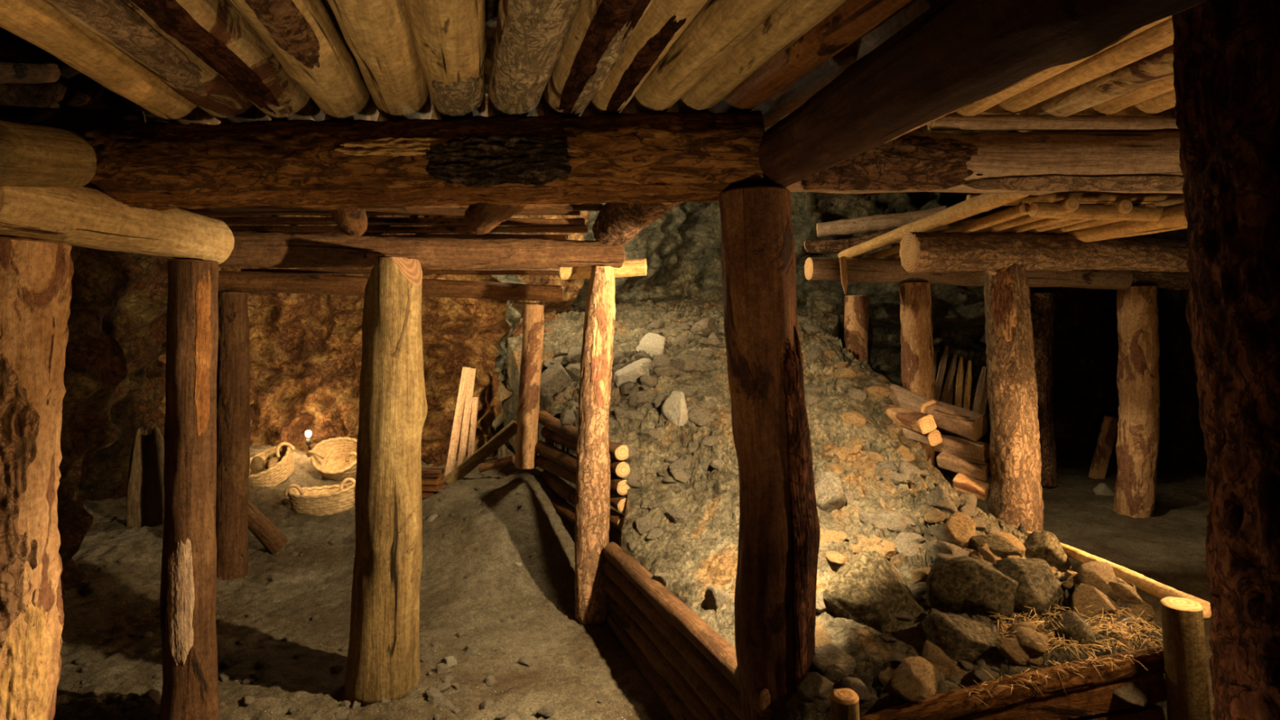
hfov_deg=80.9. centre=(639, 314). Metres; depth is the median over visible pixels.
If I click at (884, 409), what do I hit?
rubble stone
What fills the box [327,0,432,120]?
log
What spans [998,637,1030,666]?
rubble stone
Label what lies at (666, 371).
rubble stone
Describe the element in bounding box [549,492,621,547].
log
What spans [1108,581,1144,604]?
rubble stone
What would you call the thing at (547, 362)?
rubble stone
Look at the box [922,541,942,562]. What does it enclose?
stone
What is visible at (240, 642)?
pebble
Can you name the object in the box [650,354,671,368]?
rubble stone
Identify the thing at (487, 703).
pebble
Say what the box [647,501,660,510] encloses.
rubble stone
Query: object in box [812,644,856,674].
rubble stone
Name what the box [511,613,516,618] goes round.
pebble
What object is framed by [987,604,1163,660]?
straw
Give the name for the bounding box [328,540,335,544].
pebble
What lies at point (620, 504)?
log
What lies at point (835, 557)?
rubble stone
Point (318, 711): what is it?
pebble
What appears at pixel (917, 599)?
rubble stone
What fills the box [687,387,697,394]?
rubble stone
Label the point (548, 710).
pebble
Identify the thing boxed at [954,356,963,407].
stick
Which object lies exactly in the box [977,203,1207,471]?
wall
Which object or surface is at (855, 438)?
rubble stone
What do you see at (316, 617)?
pebble
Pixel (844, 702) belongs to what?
stake
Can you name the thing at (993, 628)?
rubble stone
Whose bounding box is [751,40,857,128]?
log
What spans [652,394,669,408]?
rubble stone
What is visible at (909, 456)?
rubble stone
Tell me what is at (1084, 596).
boulder
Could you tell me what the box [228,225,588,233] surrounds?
board
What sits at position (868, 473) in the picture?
rubble stone
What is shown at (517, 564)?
stone
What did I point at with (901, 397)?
log
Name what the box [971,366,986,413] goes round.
stick
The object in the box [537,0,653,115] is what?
log
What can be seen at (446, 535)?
pebble
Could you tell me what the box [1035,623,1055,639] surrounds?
rubble stone
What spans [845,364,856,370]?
rubble stone
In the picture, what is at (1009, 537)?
rubble stone
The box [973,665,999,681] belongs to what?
rubble stone
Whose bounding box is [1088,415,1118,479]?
plank
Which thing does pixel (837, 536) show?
rubble stone
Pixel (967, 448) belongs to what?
log
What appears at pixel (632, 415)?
rubble stone
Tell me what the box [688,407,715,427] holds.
stone
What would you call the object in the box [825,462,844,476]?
rubble stone
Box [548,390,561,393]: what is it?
rubble stone
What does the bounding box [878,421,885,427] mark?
rubble stone
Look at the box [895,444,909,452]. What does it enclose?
rubble stone
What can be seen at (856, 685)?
rubble stone
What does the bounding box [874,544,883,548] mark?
rubble stone
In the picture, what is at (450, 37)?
log
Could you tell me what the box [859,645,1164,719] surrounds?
log
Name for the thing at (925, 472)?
rubble stone
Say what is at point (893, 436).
rubble stone
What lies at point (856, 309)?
timber post
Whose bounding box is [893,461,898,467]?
rubble stone
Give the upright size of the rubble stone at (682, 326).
0.065 m
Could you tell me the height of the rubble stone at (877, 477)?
0.024 m
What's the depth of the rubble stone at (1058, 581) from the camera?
2.24 m
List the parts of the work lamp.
bulb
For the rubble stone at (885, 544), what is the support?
on the rubble heap
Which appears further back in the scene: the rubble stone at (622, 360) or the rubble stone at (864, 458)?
the rubble stone at (622, 360)
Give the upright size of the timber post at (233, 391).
1.555 m
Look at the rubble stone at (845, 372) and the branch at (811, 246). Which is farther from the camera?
the branch at (811, 246)
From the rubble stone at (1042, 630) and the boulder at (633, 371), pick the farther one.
the boulder at (633, 371)
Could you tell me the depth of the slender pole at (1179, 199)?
3.01 m
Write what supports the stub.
on the timber post at (593, 485)
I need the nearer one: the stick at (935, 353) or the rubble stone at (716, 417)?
the rubble stone at (716, 417)
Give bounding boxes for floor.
[53,444,1213,719]
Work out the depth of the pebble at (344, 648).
3.15 m
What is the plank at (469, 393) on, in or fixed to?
on the floor
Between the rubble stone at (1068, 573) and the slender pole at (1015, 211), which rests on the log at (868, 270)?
the slender pole at (1015, 211)
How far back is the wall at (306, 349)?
5.97 m
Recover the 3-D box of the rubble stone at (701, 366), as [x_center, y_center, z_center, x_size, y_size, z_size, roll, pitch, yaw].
[0.357,0.309,4.499,0.106,0.062,0.084,0,0,-28]
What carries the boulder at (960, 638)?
on the rubble heap
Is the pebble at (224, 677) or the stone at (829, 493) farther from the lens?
the stone at (829, 493)
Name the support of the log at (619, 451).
on the log at (620, 468)
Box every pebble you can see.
[59,668,67,676]
[74,657,89,665]
[80,666,88,672]
[106,693,119,705]
[117,558,127,564]
[117,693,128,702]
[132,693,139,698]
[141,631,152,637]
[145,687,162,699]
[145,693,161,702]
[153,673,161,679]
[218,671,231,682]
[218,702,224,708]
[226,650,235,657]
[235,639,244,644]
[241,695,254,706]
[242,677,254,684]
[246,612,253,617]
[248,584,259,589]
[254,658,268,669]
[271,576,279,580]
[280,636,290,641]
[287,706,295,712]
[288,709,295,714]
[290,551,297,556]
[293,653,301,658]
[311,613,319,620]
[314,708,322,714]
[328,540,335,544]
[333,710,349,719]
[337,645,348,651]
[339,700,351,707]
[350,701,362,708]
[416,709,422,713]
[419,643,427,648]
[419,653,432,662]
[424,686,440,697]
[426,671,432,675]
[426,692,444,704]
[431,641,439,646]
[433,714,439,719]
[435,662,452,673]
[436,682,451,693]
[437,699,454,711]
[440,675,453,683]
[442,533,448,537]
[450,682,459,689]
[451,707,461,714]
[455,631,464,638]
[465,647,479,655]
[475,626,481,631]
[480,644,486,649]
[480,698,494,710]
[481,509,488,514]
[484,675,495,686]
[493,664,502,671]
[494,712,506,719]
[501,618,507,622]
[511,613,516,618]
[519,655,533,666]
[533,711,538,716]
[536,703,555,717]
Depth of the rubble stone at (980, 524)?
2.96 m
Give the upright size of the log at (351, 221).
0.159 m
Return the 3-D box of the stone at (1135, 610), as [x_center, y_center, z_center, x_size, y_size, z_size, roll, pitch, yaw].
[1.408,0.861,2.155,0.122,0.098,0.102,0,0,-11]
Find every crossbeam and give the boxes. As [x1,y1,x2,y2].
[30,110,764,211]
[217,271,563,302]
[218,230,625,269]
[785,129,1184,195]
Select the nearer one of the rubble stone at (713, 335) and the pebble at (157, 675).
the pebble at (157, 675)
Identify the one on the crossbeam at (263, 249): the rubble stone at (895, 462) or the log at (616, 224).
the log at (616, 224)
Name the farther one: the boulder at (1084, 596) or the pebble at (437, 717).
the pebble at (437, 717)
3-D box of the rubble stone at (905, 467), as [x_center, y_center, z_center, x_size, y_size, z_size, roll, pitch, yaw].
[1.204,0.685,3.339,0.099,0.074,0.094,0,0,11]
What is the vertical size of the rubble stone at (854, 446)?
0.068 m
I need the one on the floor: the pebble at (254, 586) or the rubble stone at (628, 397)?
the pebble at (254, 586)
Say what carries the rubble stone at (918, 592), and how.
on the rubble heap
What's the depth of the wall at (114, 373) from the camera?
3.69 m
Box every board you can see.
[179,204,603,212]
[187,210,581,215]
[209,216,585,226]
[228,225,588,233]
[240,268,559,275]
[321,266,372,267]
[362,233,568,239]
[421,467,444,478]
[421,475,444,484]
[421,481,444,491]
[422,202,599,205]
[422,491,435,497]
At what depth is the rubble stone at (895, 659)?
1.98 m
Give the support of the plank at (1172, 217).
on the log at (919, 251)
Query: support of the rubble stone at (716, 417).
on the rubble heap
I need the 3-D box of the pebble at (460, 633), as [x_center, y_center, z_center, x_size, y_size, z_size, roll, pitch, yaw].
[-0.784,1.395,3.270,0.036,0.030,0.040,0,0,40]
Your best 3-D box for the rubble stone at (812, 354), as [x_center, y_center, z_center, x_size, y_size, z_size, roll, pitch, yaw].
[1.118,0.264,4.814,0.122,0.096,0.119,0,0,-20]
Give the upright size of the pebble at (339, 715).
0.033 m
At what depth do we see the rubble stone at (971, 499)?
3.31 m
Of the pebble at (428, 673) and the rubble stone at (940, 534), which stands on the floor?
the pebble at (428, 673)
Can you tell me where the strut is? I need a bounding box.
[248,499,288,554]
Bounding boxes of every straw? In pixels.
[960,638,1163,706]
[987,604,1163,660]
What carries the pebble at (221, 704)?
on the floor
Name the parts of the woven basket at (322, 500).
handle, handle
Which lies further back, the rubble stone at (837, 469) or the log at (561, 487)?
the log at (561, 487)
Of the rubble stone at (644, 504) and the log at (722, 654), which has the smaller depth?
the log at (722, 654)
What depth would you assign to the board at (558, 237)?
3.87 m
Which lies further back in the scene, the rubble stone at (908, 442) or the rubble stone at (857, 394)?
the rubble stone at (857, 394)
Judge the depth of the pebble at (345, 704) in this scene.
2.70 m
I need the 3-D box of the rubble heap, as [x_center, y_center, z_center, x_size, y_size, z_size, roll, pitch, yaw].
[0.350,0.619,4.400,3.100,1.622,5.000,0,0,0]
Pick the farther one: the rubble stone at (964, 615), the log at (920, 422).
the log at (920, 422)
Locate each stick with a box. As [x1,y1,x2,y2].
[933,351,937,377]
[934,345,948,400]
[939,353,957,403]
[946,364,953,404]
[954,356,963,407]
[962,360,972,409]
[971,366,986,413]
[979,377,987,415]
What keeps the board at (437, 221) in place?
on the board at (307, 228)
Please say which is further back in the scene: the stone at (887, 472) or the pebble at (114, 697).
the stone at (887, 472)
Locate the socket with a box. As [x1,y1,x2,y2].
[306,438,311,444]
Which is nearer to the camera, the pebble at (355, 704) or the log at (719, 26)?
the log at (719, 26)
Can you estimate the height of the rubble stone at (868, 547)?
0.058 m
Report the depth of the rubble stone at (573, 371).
4.79 m
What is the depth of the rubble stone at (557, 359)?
5.06 m
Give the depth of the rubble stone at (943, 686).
1.91 m
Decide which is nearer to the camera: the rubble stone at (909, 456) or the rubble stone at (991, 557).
the rubble stone at (991, 557)
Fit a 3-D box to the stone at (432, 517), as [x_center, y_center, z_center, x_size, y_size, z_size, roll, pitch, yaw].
[-1.162,1.140,4.201,0.039,0.044,0.064,0,0,39]
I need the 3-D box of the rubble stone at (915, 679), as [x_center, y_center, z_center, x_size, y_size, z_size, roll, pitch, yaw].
[0.702,0.938,1.936,0.157,0.086,0.117,0,0,-38]
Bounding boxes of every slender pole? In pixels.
[837,193,1029,257]
[866,203,1030,258]
[885,197,1079,258]
[898,217,1069,258]
[1022,199,1133,232]
[1042,203,1155,233]
[1138,195,1183,206]
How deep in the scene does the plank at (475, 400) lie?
5.23 m
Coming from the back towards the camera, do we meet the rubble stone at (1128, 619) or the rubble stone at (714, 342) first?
the rubble stone at (714, 342)
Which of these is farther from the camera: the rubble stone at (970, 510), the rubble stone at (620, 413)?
the rubble stone at (620, 413)
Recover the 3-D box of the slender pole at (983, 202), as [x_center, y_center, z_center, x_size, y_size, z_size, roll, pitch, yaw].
[1.379,-0.432,3.854,0.077,0.151,2.208,0,0,-2]
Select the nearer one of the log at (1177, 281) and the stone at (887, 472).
the stone at (887, 472)
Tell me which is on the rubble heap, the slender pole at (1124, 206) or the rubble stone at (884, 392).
the rubble stone at (884, 392)
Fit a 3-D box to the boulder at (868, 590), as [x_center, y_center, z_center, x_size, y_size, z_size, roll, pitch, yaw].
[0.724,0.868,2.325,0.285,0.226,0.291,0,0,37]
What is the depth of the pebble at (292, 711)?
2.65 m
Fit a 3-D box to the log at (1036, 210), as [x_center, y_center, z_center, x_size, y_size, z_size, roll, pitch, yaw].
[1.908,-0.406,2.993,0.766,0.071,0.068,0,0,-9]
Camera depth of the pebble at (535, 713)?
2.63 m
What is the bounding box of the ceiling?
[0,0,1144,210]
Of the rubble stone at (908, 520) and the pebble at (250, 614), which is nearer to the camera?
the rubble stone at (908, 520)
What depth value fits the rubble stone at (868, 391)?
4.22 m
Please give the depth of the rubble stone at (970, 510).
3.15 m
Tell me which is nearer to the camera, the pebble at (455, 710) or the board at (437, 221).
the pebble at (455, 710)
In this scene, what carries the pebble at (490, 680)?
on the floor
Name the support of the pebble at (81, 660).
on the floor
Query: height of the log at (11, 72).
0.171 m
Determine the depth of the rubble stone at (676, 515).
3.29 m
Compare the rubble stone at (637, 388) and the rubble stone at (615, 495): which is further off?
the rubble stone at (637, 388)
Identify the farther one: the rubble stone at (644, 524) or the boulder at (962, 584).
the rubble stone at (644, 524)
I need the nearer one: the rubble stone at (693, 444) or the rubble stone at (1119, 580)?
the rubble stone at (1119, 580)
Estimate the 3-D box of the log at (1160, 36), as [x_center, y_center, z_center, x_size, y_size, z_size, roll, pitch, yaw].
[1.113,-0.605,1.375,0.104,0.175,2.068,0,0,-1]
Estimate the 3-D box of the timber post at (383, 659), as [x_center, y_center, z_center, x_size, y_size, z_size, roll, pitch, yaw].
[-0.959,0.596,2.821,0.292,1.624,0.276,0,0,24]
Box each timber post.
[0,235,74,719]
[159,258,219,719]
[215,291,250,580]
[344,256,427,705]
[514,303,543,469]
[574,265,615,625]
[718,185,820,719]
[844,294,869,363]
[898,281,935,466]
[983,262,1044,532]
[1030,293,1057,487]
[1112,284,1159,518]
[1172,0,1279,719]
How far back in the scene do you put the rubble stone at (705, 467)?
3.55 m
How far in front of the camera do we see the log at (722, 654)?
2.48 m
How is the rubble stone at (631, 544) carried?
on the rubble heap
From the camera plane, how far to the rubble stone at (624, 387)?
4.35 m
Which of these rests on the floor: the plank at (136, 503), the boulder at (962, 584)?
the plank at (136, 503)
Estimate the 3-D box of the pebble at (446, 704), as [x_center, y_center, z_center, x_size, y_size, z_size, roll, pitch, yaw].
[-0.687,1.392,2.666,0.060,0.040,0.053,0,0,-6]
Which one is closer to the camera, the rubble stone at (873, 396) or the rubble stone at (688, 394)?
the rubble stone at (688, 394)
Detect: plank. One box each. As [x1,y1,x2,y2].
[126,426,151,527]
[146,426,164,526]
[443,420,516,484]
[444,367,471,476]
[457,368,475,466]
[467,396,478,457]
[478,454,514,472]
[970,672,1166,719]
[1060,202,1187,242]
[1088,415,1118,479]
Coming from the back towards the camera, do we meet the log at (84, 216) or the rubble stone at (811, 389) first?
the rubble stone at (811, 389)
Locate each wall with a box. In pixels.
[0,57,175,599]
[159,210,591,467]
[488,128,1056,487]
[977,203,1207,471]
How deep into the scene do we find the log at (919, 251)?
3.51 m
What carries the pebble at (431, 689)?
on the floor
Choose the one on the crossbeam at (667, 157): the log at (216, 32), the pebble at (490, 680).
the log at (216, 32)
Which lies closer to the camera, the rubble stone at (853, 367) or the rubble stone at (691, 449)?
the rubble stone at (691, 449)
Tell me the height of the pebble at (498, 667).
0.024 m
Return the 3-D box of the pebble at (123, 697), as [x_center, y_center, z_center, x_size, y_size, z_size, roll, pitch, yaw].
[-1.873,1.388,2.720,0.040,0.023,0.032,0,0,20]
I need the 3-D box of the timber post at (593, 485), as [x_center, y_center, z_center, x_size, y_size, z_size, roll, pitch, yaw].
[-0.210,0.589,3.429,0.168,1.625,0.226,0,0,-26]
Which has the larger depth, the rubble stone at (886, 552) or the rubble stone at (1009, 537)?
the rubble stone at (1009, 537)
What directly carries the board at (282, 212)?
on the board at (437, 221)
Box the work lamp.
[305,430,311,454]
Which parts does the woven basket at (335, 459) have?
handle, handle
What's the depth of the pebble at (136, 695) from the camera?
2.73 m
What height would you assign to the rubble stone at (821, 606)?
0.054 m
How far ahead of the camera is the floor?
3.62 m
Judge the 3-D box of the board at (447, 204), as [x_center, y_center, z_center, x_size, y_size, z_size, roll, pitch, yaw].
[-1.302,-0.499,3.266,2.259,0.044,0.126,0,0,0]
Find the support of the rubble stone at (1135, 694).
on the rubble heap
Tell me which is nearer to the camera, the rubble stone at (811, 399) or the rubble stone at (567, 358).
the rubble stone at (811, 399)
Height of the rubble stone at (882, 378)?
0.052 m
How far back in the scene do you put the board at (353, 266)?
4.44 m
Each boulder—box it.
[613,358,652,386]
[822,550,922,634]
[915,613,1001,662]
[924,555,1018,622]
[995,558,1063,620]
[1022,529,1071,572]
[1044,609,1095,653]
[1071,582,1120,618]
[1077,561,1117,595]
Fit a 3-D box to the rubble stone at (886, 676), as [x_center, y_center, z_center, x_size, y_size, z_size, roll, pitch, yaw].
[0.667,0.955,1.951,0.092,0.057,0.090,0,0,-1]
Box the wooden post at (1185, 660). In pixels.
[1160,596,1211,719]
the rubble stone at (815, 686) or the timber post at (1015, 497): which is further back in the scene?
the timber post at (1015, 497)
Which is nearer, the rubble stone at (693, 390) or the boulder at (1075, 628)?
the boulder at (1075, 628)
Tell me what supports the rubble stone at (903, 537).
on the rubble heap
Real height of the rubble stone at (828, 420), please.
0.038 m
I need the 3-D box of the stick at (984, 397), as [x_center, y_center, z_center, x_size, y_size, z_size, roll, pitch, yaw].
[2.625,0.689,5.748,0.053,0.392,0.497,0,0,32]
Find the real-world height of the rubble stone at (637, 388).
0.055 m
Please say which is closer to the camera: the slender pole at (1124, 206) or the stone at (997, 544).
the stone at (997, 544)
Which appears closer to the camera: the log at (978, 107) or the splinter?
the log at (978, 107)
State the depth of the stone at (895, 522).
2.85 m
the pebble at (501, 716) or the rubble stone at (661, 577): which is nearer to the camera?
the pebble at (501, 716)
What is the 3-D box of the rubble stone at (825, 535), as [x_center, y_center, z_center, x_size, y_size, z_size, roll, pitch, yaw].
[0.667,0.831,2.764,0.154,0.075,0.121,0,0,41]
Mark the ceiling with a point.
(82, 92)
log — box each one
[0,0,221,124]
[0,59,60,84]
[0,120,96,187]
[0,186,234,264]
[44,0,271,123]
[129,0,324,120]
[230,0,378,121]
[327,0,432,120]
[328,208,368,235]
[404,0,487,119]
[463,202,526,235]
[487,0,580,116]
[534,440,630,495]
[535,454,626,513]
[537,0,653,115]
[537,410,628,460]
[541,426,630,477]
[541,470,624,530]
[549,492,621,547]
[580,0,707,116]
[591,201,683,246]
[603,542,772,718]
[604,560,770,719]
[604,578,739,719]
[605,595,716,719]
[607,613,697,719]
[621,0,785,113]
[666,0,845,112]
[708,0,916,112]
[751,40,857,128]
[757,0,1206,186]
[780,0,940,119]
[804,257,1133,289]
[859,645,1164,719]
[884,402,936,434]
[888,382,936,413]
[899,231,1188,272]
[902,426,942,446]
[924,398,987,441]
[926,15,1172,124]
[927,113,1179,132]
[933,434,990,462]
[936,451,991,481]
[952,472,991,502]
[965,191,1182,205]
[977,17,1173,114]
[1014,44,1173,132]
[1026,531,1211,619]
[1027,201,1165,222]
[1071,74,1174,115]
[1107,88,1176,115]
[1130,270,1189,290]
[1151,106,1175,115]
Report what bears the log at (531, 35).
on the crossbeam at (667, 157)
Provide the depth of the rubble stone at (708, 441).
3.69 m
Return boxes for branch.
[804,228,891,253]
[816,205,947,237]
[856,240,901,257]
[928,217,982,231]
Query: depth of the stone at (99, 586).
3.58 m
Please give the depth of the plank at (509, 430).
4.83 m
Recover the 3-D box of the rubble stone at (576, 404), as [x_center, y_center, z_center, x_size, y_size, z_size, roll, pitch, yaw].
[-0.378,0.545,4.476,0.085,0.066,0.089,0,0,33]
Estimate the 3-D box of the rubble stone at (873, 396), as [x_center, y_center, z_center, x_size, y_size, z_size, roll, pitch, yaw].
[1.327,0.458,4.251,0.069,0.042,0.070,0,0,-35]
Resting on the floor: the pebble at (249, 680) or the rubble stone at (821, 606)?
the pebble at (249, 680)
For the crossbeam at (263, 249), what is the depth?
3.01 m
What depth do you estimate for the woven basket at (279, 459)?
5.21 m
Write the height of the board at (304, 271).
0.044 m
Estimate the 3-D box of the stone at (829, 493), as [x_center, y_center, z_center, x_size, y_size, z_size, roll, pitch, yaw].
[0.770,0.747,3.056,0.137,0.215,0.178,0,0,-28]
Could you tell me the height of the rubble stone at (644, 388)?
0.046 m
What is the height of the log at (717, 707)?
0.118 m
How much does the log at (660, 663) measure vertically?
0.112 m
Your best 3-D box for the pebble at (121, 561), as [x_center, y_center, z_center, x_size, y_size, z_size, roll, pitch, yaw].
[-2.726,1.294,3.950,0.048,0.027,0.038,0,0,11]
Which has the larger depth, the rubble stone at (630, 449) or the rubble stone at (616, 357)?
the rubble stone at (616, 357)
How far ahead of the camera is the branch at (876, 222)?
5.07 m
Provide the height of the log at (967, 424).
0.188 m
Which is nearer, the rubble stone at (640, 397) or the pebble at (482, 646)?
the pebble at (482, 646)
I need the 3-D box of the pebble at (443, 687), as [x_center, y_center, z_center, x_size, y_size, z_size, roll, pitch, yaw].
[-0.729,1.389,2.789,0.038,0.033,0.056,0,0,38]
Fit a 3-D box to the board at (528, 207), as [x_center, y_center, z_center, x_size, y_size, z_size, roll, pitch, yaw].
[-1.217,-0.492,3.411,2.106,0.041,0.125,0,0,0]
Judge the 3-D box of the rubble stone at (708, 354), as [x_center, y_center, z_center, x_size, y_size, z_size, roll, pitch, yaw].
[0.431,0.253,4.642,0.075,0.053,0.083,0,0,-35]
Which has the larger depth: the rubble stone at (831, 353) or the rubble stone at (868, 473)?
the rubble stone at (831, 353)
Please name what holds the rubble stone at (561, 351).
on the rubble heap
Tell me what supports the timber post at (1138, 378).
on the floor
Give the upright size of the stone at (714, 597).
0.109 m
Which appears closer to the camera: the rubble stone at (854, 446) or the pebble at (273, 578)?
the rubble stone at (854, 446)
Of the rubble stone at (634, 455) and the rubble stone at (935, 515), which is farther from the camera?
the rubble stone at (634, 455)
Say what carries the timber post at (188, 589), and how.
on the floor
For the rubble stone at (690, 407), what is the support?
on the rubble heap
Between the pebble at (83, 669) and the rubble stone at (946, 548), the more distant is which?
the pebble at (83, 669)
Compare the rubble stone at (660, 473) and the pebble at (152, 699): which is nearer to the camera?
the pebble at (152, 699)
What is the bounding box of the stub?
[559,257,647,279]
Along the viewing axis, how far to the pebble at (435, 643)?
3.17 m
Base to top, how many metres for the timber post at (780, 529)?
1.776 m
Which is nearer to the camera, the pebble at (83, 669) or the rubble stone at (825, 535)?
the rubble stone at (825, 535)
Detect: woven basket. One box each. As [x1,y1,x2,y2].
[248,442,295,488]
[284,477,355,516]
[306,436,357,480]
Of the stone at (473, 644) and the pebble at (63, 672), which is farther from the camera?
the stone at (473, 644)
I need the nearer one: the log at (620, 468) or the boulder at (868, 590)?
the boulder at (868, 590)
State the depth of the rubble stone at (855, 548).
2.66 m
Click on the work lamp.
(308, 433)
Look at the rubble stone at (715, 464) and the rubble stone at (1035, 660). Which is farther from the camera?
the rubble stone at (715, 464)
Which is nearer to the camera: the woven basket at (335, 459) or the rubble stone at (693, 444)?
the rubble stone at (693, 444)
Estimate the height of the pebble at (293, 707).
0.016 m
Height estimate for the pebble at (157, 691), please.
0.038 m
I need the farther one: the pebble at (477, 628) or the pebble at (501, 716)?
the pebble at (477, 628)
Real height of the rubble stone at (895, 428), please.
0.086 m
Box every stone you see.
[81,577,119,595]
[249,456,265,474]
[378,697,391,704]
[426,514,437,521]
[440,656,457,666]
[466,641,481,653]
[512,561,522,566]
[539,362,572,397]
[543,358,552,368]
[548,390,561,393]
[551,355,567,364]
[554,347,568,356]
[554,411,560,417]
[560,408,578,426]
[562,353,574,362]
[564,392,572,399]
[565,364,580,379]
[567,346,581,355]
[569,400,578,408]
[571,346,582,361]
[571,381,578,386]
[612,352,623,364]
[612,492,624,497]
[613,408,627,419]
[614,357,626,364]
[619,381,635,394]
[621,443,635,461]
[621,466,640,481]
[625,410,644,420]
[625,479,641,488]
[626,391,636,400]
[626,539,640,551]
[627,391,655,407]
[631,384,642,392]
[631,452,637,458]
[635,332,665,359]
[635,353,651,359]
[635,515,659,534]
[640,374,657,387]
[640,428,662,439]
[640,498,649,509]
[641,385,649,391]
[644,528,663,540]
[645,320,665,329]
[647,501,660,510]
[649,330,662,335]
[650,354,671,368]
[650,570,670,586]
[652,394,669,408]
[653,366,679,377]
[657,471,666,476]
[659,419,665,425]
[662,391,688,426]
[662,475,676,483]
[664,454,678,462]
[665,508,690,524]
[669,457,691,469]
[669,467,691,485]
[671,356,697,371]
[671,485,681,493]
[674,335,688,346]
[677,388,693,399]
[678,323,690,330]
[686,404,695,411]
[686,446,697,453]
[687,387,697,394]
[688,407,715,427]
[689,316,717,336]
[690,440,698,446]
[692,370,702,374]
[693,361,707,371]
[697,331,706,337]
[698,338,711,344]
[698,399,717,410]
[701,337,720,346]
[701,435,719,446]
[701,462,711,471]
[702,351,714,358]
[704,585,728,611]
[708,332,722,343]
[709,459,725,470]
[713,415,719,419]
[795,670,836,702]
[804,324,822,333]
[804,384,822,394]
[804,394,820,406]
[806,348,822,359]
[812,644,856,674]
[814,471,846,512]
[814,624,831,648]
[815,591,834,613]
[818,667,848,681]
[819,529,837,544]
[822,349,838,359]
[822,446,848,462]
[822,530,848,546]
[825,417,835,425]
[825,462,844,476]
[825,550,848,566]
[832,361,848,368]
[833,367,857,378]
[836,676,871,702]
[837,410,866,427]
[843,440,862,455]
[844,489,854,505]
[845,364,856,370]
[847,387,866,401]
[849,533,884,547]
[850,460,871,472]
[851,543,862,554]
[852,436,865,443]
[857,454,870,462]
[857,510,879,525]
[861,468,875,478]
[862,386,883,395]
[865,451,884,462]
[866,545,890,559]
[871,384,890,398]
[871,395,881,398]
[874,459,898,473]
[874,520,888,530]
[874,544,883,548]
[875,475,882,480]
[877,374,890,382]
[877,510,907,533]
[877,547,896,556]
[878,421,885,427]
[879,666,897,696]
[880,407,888,412]
[880,468,896,485]
[880,474,886,480]
[880,539,894,548]
[880,633,897,642]
[885,423,902,436]
[887,653,902,666]
[889,471,910,484]
[890,656,940,703]
[891,434,898,438]
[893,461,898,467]
[893,532,924,545]
[894,542,920,556]
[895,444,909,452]
[895,609,914,622]
[897,449,915,462]
[897,459,923,477]
[898,435,919,447]
[902,515,915,526]
[909,585,918,592]
[911,567,930,583]
[911,586,925,599]
[912,595,919,603]
[920,469,929,476]
[920,593,932,608]
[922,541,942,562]
[922,640,959,668]
[924,508,946,523]
[924,608,942,618]
[925,484,957,513]
[929,529,949,542]
[935,541,968,556]
[935,553,957,559]
[937,680,959,693]
[942,511,975,548]
[943,673,963,685]
[955,613,971,619]
[957,493,977,508]
[958,502,977,516]
[958,660,973,671]
[968,533,1023,557]
[970,515,986,530]
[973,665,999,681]
[977,543,1002,564]
[983,526,1002,534]
[989,666,1000,672]
[991,531,1026,553]
[991,625,997,633]
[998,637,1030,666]
[1002,555,1020,559]
[1007,634,1043,666]
[1008,621,1037,634]
[1010,626,1050,655]
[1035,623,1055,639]
[1056,579,1062,591]
[1062,573,1082,591]
[1064,569,1076,578]
[1080,617,1092,626]
[1093,483,1114,496]
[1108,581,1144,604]
[1112,681,1150,707]
[1113,616,1137,626]
[1113,622,1136,651]
[1115,577,1127,584]
[1127,600,1155,625]
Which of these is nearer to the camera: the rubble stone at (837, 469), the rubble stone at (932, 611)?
the rubble stone at (932, 611)
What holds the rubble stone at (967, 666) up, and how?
on the rubble heap
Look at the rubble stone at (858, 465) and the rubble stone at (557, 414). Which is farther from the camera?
the rubble stone at (557, 414)
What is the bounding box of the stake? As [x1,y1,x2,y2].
[830,688,859,719]
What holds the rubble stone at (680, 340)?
on the rubble heap
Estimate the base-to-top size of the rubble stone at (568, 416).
0.099 m
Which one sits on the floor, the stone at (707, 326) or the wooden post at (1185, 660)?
the wooden post at (1185, 660)
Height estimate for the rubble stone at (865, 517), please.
0.070 m
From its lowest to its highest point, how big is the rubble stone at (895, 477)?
0.056 m
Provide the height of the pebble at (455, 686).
0.023 m
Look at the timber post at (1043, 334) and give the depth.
6.02 m
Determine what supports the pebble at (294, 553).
on the floor
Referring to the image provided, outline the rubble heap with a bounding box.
[494,297,1167,719]
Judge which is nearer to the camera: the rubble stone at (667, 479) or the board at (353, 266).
the rubble stone at (667, 479)
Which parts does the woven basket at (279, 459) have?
handle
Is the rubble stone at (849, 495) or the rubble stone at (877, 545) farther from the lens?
the rubble stone at (849, 495)
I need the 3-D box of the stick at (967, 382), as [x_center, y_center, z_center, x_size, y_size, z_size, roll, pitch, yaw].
[2.506,0.597,5.749,0.054,0.478,0.479,0,0,28]
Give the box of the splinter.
[839,256,848,293]
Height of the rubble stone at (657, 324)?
0.099 m
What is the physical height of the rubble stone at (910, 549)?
0.067 m
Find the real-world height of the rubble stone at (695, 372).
0.027 m
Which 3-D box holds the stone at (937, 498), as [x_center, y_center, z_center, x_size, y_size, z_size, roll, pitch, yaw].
[1.235,0.755,3.068,0.143,0.120,0.126,0,0,-32]

